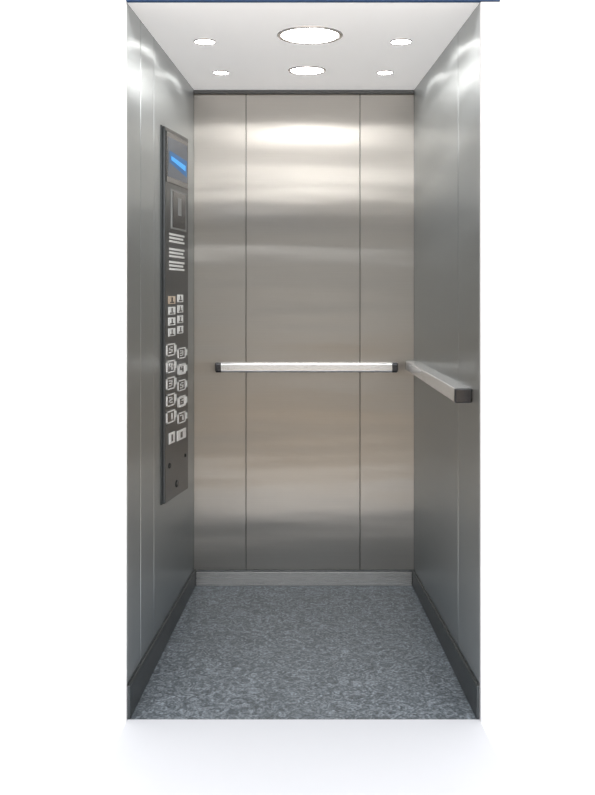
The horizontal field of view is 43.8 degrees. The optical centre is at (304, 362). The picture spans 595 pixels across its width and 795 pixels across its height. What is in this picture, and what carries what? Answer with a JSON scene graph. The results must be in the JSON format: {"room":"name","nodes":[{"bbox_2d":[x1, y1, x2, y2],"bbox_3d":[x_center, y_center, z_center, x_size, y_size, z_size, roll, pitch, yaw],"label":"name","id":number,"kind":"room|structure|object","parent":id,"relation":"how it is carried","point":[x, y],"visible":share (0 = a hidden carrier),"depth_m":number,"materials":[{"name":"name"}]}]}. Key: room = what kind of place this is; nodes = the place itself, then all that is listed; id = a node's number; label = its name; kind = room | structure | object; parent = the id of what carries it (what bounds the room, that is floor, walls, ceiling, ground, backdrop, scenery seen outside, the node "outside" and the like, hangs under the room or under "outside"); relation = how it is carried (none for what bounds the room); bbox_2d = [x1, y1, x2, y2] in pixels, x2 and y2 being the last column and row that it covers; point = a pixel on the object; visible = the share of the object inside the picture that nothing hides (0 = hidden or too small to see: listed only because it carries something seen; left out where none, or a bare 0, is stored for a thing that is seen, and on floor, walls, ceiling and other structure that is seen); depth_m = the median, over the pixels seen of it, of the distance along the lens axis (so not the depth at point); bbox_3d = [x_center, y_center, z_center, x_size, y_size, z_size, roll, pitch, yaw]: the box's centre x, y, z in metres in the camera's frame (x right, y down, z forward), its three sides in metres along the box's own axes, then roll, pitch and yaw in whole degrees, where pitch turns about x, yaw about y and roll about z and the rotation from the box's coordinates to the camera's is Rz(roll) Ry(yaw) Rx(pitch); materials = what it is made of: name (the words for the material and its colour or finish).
{"room":"elevator interior","nodes":[
{"label":"elevator interior","id":0,"kind":"room"},
{"bbox_2d":[127,3,193,684],"bbox_3d":[-0.575,-0.122,3.006,0.040,2.545,1.412,0,0,0],"label":"wall","id":1,"kind":"structure","parent":0,"point":[160,538],"depth_m":2.62,"materials":[{"name":"metal"}]},
{"bbox_2d":[127,570,195,718],"bbox_3d":[-0.549,1.058,3.000,0.011,0.105,1.400,0,0,0],"label":"baseboard","id":2,"kind":"structure","parent":1,"relation":"attached to","point":[142,675],"depth_m":2.69,"materials":[{"name":"grey metal"}]},
{"bbox_2d":[160,125,162,504],"bbox_3d":[-0.552,-0.229,3.134,0.005,1.626,0.589,0,0,0],"label":"trim","id":3,"kind":"structure","parent":1,"relation":"attached to","point":[160,125],"depth_m":2.84,"materials":[{"name":"grey metal"}]},
{"bbox_2d":[162,126,187,503],"bbox_3d":[-0.545,-0.228,3.133,0.012,1.612,0.561,0,0,0],"label":"elevator control panel","id":4,"kind":"object","parent":1,"relation":"attached to","point":[174,282],"visible":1,"depth_m":3.01,"materials":[{"name":"grey metal"}]},
{"bbox_2d":[168,411,173,421],"bbox_3d":[-0.539,0.215,2.966,0.002,0.040,0.152,0,0,0],"label":"button","id":5,"kind":"object","parent":4,"relation":"attached to","point":[169,413],"visible":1,"depth_m":2.96,"materials":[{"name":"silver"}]},
{"bbox_2d":[168,378,173,388],"bbox_3d":[-0.539,0.081,2.966,0.002,0.043,0.152,0,0,0],"label":"button","id":6,"kind":"object","parent":4,"relation":"attached to","point":[170,378],"visible":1,"depth_m":2.96,"materials":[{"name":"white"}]},
{"bbox_2d":[168,394,173,405],"bbox_3d":[-0.539,0.147,2.966,0.002,0.041,0.152,0,0,0],"label":"button","id":7,"kind":"object","parent":4,"relation":"attached to","point":[173,394],"visible":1,"depth_m":2.96,"materials":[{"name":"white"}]},
{"bbox_2d":[168,361,173,371],"bbox_3d":[-0.539,0.014,2.966,0.002,0.045,0.152,0,0,0],"label":"button","id":8,"kind":"object","parent":4,"relation":"attached to","point":[169,368],"visible":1,"depth_m":2.96,"materials":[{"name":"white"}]},
{"bbox_2d":[168,344,173,354],"bbox_3d":[-0.539,-0.053,2.966,0.002,0.047,0.152,0,0,0],"label":"button","id":9,"kind":"object","parent":4,"relation":"attached to","point":[173,344],"visible":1,"depth_m":2.96,"materials":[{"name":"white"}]},
{"bbox_2d":[168,296,174,336],"bbox_3d":[-0.538,-0.191,2.992,0.002,0.173,0.153,0,0,0],"label":"button","id":10,"kind":"object","parent":4,"relation":"attached to","point":[169,297],"depth_m":2.98,"materials":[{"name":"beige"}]},
{"bbox_2d":[169,431,174,444],"bbox_3d":[-0.538,0.302,2.988,0.004,0.047,0.124,0,0,0],"label":"button","id":11,"kind":"object","parent":4,"relation":"attached to","point":[171,433],"visible":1,"depth_m":2.98,"materials":[{"name":"silver metal"}]},
{"bbox_2d":[169,236,182,240],"bbox_3d":[-0.539,-0.521,3.104,0.001,0.053,0.335,0,0,0],"label":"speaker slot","id":12,"kind":"object","parent":4,"relation":"attached to","point":[170,237],"visible":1,"depth_m":3.08,"materials":[{"name":"white"}]},
{"bbox_2d":[169,248,183,251],"bbox_3d":[-0.539,-0.477,3.122,0.001,0.055,0.369,0,0,0],"label":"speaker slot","id":13,"kind":"object","parent":4,"relation":"attached to","point":[174,249],"visible":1,"depth_m":3.10,"materials":[{"name":"white"}]},
{"bbox_2d":[169,233,183,237],"bbox_3d":[-0.539,-0.538,3.122,0.001,0.059,0.369,0,0,0],"label":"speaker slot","id":14,"kind":"object","parent":4,"relation":"attached to","point":[169,233],"visible":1,"depth_m":3.10,"materials":[{"name":"white"}]},
{"bbox_2d":[169,261,183,263],"bbox_3d":[-0.539,-0.423,3.122,0.001,0.051,0.369,0,0,0],"label":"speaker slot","id":15,"kind":"object","parent":4,"relation":"attached to","point":[169,261],"visible":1,"depth_m":3.10,"materials":[{"name":"white"}]},
{"bbox_2d":[169,268,183,270],"bbox_3d":[-0.539,-0.394,3.122,0.001,0.049,0.369,0,0,0],"label":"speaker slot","id":16,"kind":"object","parent":4,"relation":"attached to","point":[169,268],"visible":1,"depth_m":3.10,"materials":[{"name":"white"}]},
{"bbox_2d":[169,240,183,243],"bbox_3d":[-0.539,-0.509,3.122,0.001,0.057,0.369,0,0,0],"label":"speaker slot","id":17,"kind":"object","parent":4,"relation":"attached to","point":[169,240],"visible":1,"depth_m":3.10,"materials":[{"name":"white"}]},
{"bbox_2d":[166,130,187,188],"bbox_3d":[-0.538,-0.858,3.129,0.004,0.310,0.524,0,0,0],"label":"display bezel","id":18,"kind":"object","parent":4,"relation":"attached to","point":[171,180],"visible":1,"depth_m":3.04,"materials":[{"name":"grey metal"}]},
{"bbox_2d":[168,136,186,182],"bbox_3d":[-0.536,-0.858,3.128,0.001,0.254,0.469,0,0,0],"label":"display screen","id":19,"kind":"object","parent":18,"relation":"in","point":[174,146],"depth_m":3.08,"materials":[{"name":"grey glass"}]},
{"bbox_2d":[170,151,186,176],"bbox_3d":[-0.535,-0.852,3.137,0.001,0.119,0.422,0,0,0],"label":"display glow","id":20,"kind":"object","parent":19,"relation":"on","point":[172,154],"depth_m":3.15,"materials":[{"name":"blue glass"}]},
{"bbox_2d":[171,156,185,170],"bbox_3d":[-0.534,-0.846,3.132,0.001,0.067,0.347,0,0,0],"label":"display text","id":21,"kind":"object","parent":19,"relation":"on","point":[173,159],"depth_m":3.15},
{"bbox_2d":[171,189,185,231],"bbox_3d":[-0.538,-0.652,3.159,0.004,0.225,0.378,0,0,0],"label":"reader frame","id":22,"kind":"object","parent":4,"relation":"attached to","point":[172,190],"visible":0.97,"depth_m":2.99,"materials":[{"name":"grey metal"}]},
{"bbox_2d":[173,191,185,229],"bbox_3d":[-0.535,-0.651,3.156,0.002,0.200,0.315,0,0,0],"label":"glass","id":23,"kind":"object","parent":22,"relation":"in","point":[179,222],"depth_m":3.12,"materials":[{"name":"grey glass"}]},
{"bbox_2d":[178,198,181,215],"bbox_3d":[-0.534,-0.664,3.155,0.001,0.088,0.088,0,0,0],"label":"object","id":24,"kind":"structure","parent":23,"relation":"in","point":[179,200],"depth_m":3.15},
{"bbox_2d":[177,295,182,333],"bbox_3d":[-0.538,-0.212,3.194,0.002,0.178,0.142,0,0,0],"label":"button","id":25,"kind":"object","parent":4,"relation":"attached to","point":[178,306],"depth_m":3.17,"materials":[{"name":"white metal"}]},
{"bbox_2d":[177,428,185,440],"bbox_3d":[-0.538,0.311,3.222,0.004,0.048,0.223,0,0,0],"label":"button","id":26,"kind":"object","parent":4,"relation":"attached to","point":[183,429],"visible":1,"depth_m":3.19,"materials":[{"name":"silver metal"}]},
{"bbox_2d":[179,412,184,422],"bbox_3d":[-0.539,0.238,3.230,0.002,0.038,0.164,0,0,0],"label":"button","id":27,"kind":"object","parent":4,"relation":"attached to","point":[180,417],"visible":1,"depth_m":3.22,"materials":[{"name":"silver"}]},
{"bbox_2d":[179,380,184,389],"bbox_3d":[-0.539,0.097,3.230,0.002,0.041,0.164,0,0,0],"label":"button","id":28,"kind":"object","parent":4,"relation":"attached to","point":[184,380],"visible":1,"depth_m":3.22,"materials":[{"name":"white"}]},
{"bbox_2d":[179,396,184,405],"bbox_3d":[-0.539,0.167,3.230,0.002,0.039,0.164,0,0,0],"label":"button","id":29,"kind":"object","parent":4,"relation":"attached to","point":[184,396],"visible":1,"depth_m":3.23,"materials":[{"name":"silver metal"}]},
{"bbox_2d":[179,364,184,373],"bbox_3d":[-0.539,0.026,3.230,0.002,0.043,0.164,0,0,0],"label":"button","id":30,"kind":"object","parent":4,"relation":"attached to","point":[180,371],"visible":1,"depth_m":3.22,"materials":[{"name":"silver metal"}]},
{"bbox_2d":[179,348,184,357],"bbox_3d":[-0.539,-0.044,3.230,0.002,0.045,0.164,0,0,0],"label":"button","id":31,"kind":"object","parent":4,"relation":"attached to","point":[183,348],"visible":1,"depth_m":3.22,"materials":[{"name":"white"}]},
{"bbox_2d":[0,0,594,721],"bbox_3d":[0.000,-0.690,2.292,8.000,3.600,0.015,0,0,0],"label":"wall","id":32,"kind":"structure","parent":0,"point":[63,63],"depth_m":2.29,"materials":[{"name":"white paint"}]},
{"bbox_2d":[480,2,499,721],"bbox_3d":[0.573,-0.003,2.292,0.060,2.225,0.015,0,0,0],"label":"trim","id":33,"kind":"structure","parent":32,"relation":"attached to","point":[489,11],"depth_m":2.29,"materials":[{"name":"white"}]},
{"bbox_2d":[0,586,594,794],"bbox_3d":[0.000,1.130,-0.650,8.000,0.040,8.700,0,0,0],"label":"floor","id":34,"kind":"structure","parent":0,"point":[232,652],"depth_m":2.55,"materials":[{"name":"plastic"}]},
{"bbox_2d":[90,719,515,794],"bbox_3d":[-0.005,1.109,1.900,1.096,0.002,0.800,0,0,0],"label":"floor","id":35,"kind":"structure","parent":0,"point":[148,756],"depth_m":2.07,"materials":[{"name":"white"}]},
{"bbox_2d":[128,3,478,89],"bbox_3d":[-0.005,-1.268,3.000,1.100,0.293,1.400,0,0,0],"label":"ceiling","id":36,"kind":"structure","parent":0,"point":[248,46],"depth_m":2.79,"materials":[{"name":"white paint"}]},
{"bbox_2d":[194,38,215,44],"bbox_3d":[-0.374,-1.200,2.764,0.084,0.019,0.083,0,0,-4],"label":"recessed light","id":37,"kind":"object","parent":36,"relation":"in","point":[201,41],"visible":1,"depth_m":2.75,"materials":[{"name":"white plastic"}]},
{"bbox_2d":[195,40,213,43],"bbox_3d":[-0.374,-1.199,2.765,0.072,0.006,0.072,0,10,0],"label":"diffuser","id":38,"kind":"object","parent":37,"relation":"attached to","point":[196,41],"depth_m":2.76,"materials":[{"name":"white plastic"}]},
{"bbox_2d":[212,70,229,74],"bbox_3d":[-0.373,-1.292,3.291,0.076,0.018,0.075,0,0,-4],"label":"recessed light","id":39,"kind":"object","parent":36,"relation":"in","point":[217,72],"visible":1,"depth_m":3.28,"materials":[{"name":"white plastic"}]},
{"bbox_2d":[214,72,227,74],"bbox_3d":[-0.373,-1.290,3.292,0.065,0.006,0.065,0,10,0],"label":"diffuser","id":40,"kind":"object","parent":39,"relation":"attached to","point":[217,73],"depth_m":3.29,"materials":[{"name":"white plastic"}]},
{"bbox_2d":[288,66,325,74],"bbox_3d":[0.009,-1.285,3.251,0.168,0.033,0.166,0,0,-4],"label":"recessed light","id":41,"kind":"object","parent":36,"relation":"in","point":[299,70],"visible":1,"depth_m":3.23,"materials":[{"name":"white plastic"}]},
{"bbox_2d":[291,67,322,73],"bbox_3d":[0.009,-1.283,3.252,0.144,0.006,0.144,0,10,0],"label":"diffuser","id":42,"kind":"object","parent":41,"relation":"attached to","point":[294,70],"depth_m":3.23,"materials":[{"name":"white plastic"}]},
{"bbox_2d":[277,26,342,44],"bbox_3d":[0.018,-1.186,2.681,0.240,0.045,0.236,0,0,-4],"label":"recessed light","id":43,"kind":"object","parent":36,"relation":"in","point":[306,35],"visible":1,"depth_m":2.66,"materials":[{"name":"white plastic"}]},
{"bbox_2d":[282,28,337,42],"bbox_3d":[0.018,-1.184,2.682,0.206,0.006,0.206,0,10,0],"label":"diffuser","id":44,"kind":"object","parent":43,"relation":"attached to","point":[291,35],"depth_m":2.66,"materials":[{"name":"white plastic"}]},
{"bbox_2d":[376,70,393,74],"bbox_3d":[0.356,-1.292,3.291,0.076,0.018,0.075,0,0,-4],"label":"recessed light","id":45,"kind":"object","parent":36,"relation":"in","point":[382,72],"visible":1,"depth_m":3.28,"materials":[{"name":"white plastic"}]},
{"bbox_2d":[390,38,411,44],"bbox_3d":[0.359,-1.200,2.764,0.084,0.019,0.083,0,0,-4],"label":"recessed light","id":46,"kind":"object","parent":36,"relation":"in","point":[399,41],"visible":1,"depth_m":2.75,"materials":[{"name":"white plastic"}]},
{"bbox_2d":[392,40,410,43],"bbox_3d":[0.359,-1.199,2.765,0.072,0.006,0.072,0,10,0],"label":"diffuser","id":47,"kind":"object","parent":46,"relation":"attached to","point":[393,41],"depth_m":2.76,"materials":[{"name":"white plastic"}]},
{"bbox_2d":[193,89,414,569],"bbox_3d":[-0.005,-0.133,3.720,1.160,2.565,0.040,0,0,0],"label":"wall","id":48,"kind":"structure","parent":0,"point":[304,203],"depth_m":3.70,"materials":[{"name":"metal"}]},
{"bbox_2d":[196,570,411,585],"bbox_3d":[-0.005,1.071,3.692,1.076,0.078,0.016,0,0,0],"label":"baseboard","id":49,"kind":"structure","parent":48,"relation":"attached to","point":[203,577],"depth_m":3.69,"materials":[{"name":"metal"}]},
{"bbox_2d":[194,90,413,93],"bbox_3d":[-0.005,-1.351,3.694,1.100,0.016,0.012,0,0,0],"label":"trim","id":50,"kind":"structure","parent":48,"relation":"attached to","point":[195,91],"depth_m":3.69,"materials":[{"name":"grey metal"}]},
{"bbox_2d":[215,362,397,372],"bbox_3d":[0.007,0.022,3.667,0.897,0.050,0.067,0,0,0],"label":"handrail","id":51,"kind":"object","parent":48,"relation":"attached to","point":[220,367],"visible":1,"depth_m":3.63,"materials":[{"name":"silver metal"}]},
{"bbox_2d":[414,3,479,684],"bbox_3d":[0.565,-0.122,3.006,0.040,2.545,1.412,0,0,0],"label":"wall","id":52,"kind":"structure","parent":0,"point":[447,98],"depth_m":2.77,"materials":[{"name":"metal"}]},
{"bbox_2d":[405,360,471,402],"bbox_3d":[0.516,0.059,3.002,0.057,0.142,1.198,0,0,0],"label":"handrail","id":53,"kind":"object","parent":52,"relation":"attached to","point":[457,392],"visible":1,"depth_m":2.71,"materials":[{"name":"silver metal"}]},
{"bbox_2d":[412,570,479,718],"bbox_3d":[0.539,1.058,3.000,0.011,0.105,1.400,0,0,0],"label":"baseboard","id":54,"kind":"structure","parent":52,"relation":"attached to","point":[468,682],"depth_m":2.70,"materials":[{"name":"grey metal"}]},
{"bbox_3d":[0.025,-1.840,2.292,1.156,1.300,0.015,0,0,0],"label":"wall","id":55,"kind":"structure","parent":0,"visible":0},
{"bbox_2d":[126,0,499,2],"bbox_3d":[0.025,-1.155,2.292,1.156,0.070,0.015,0,0,0],"label":"trim","id":56,"kind":"structure","parent":55,"relation":"attached to","point":[128,1],"depth_m":2.29,"materials":[{"name":"blue paint"}]}
]}

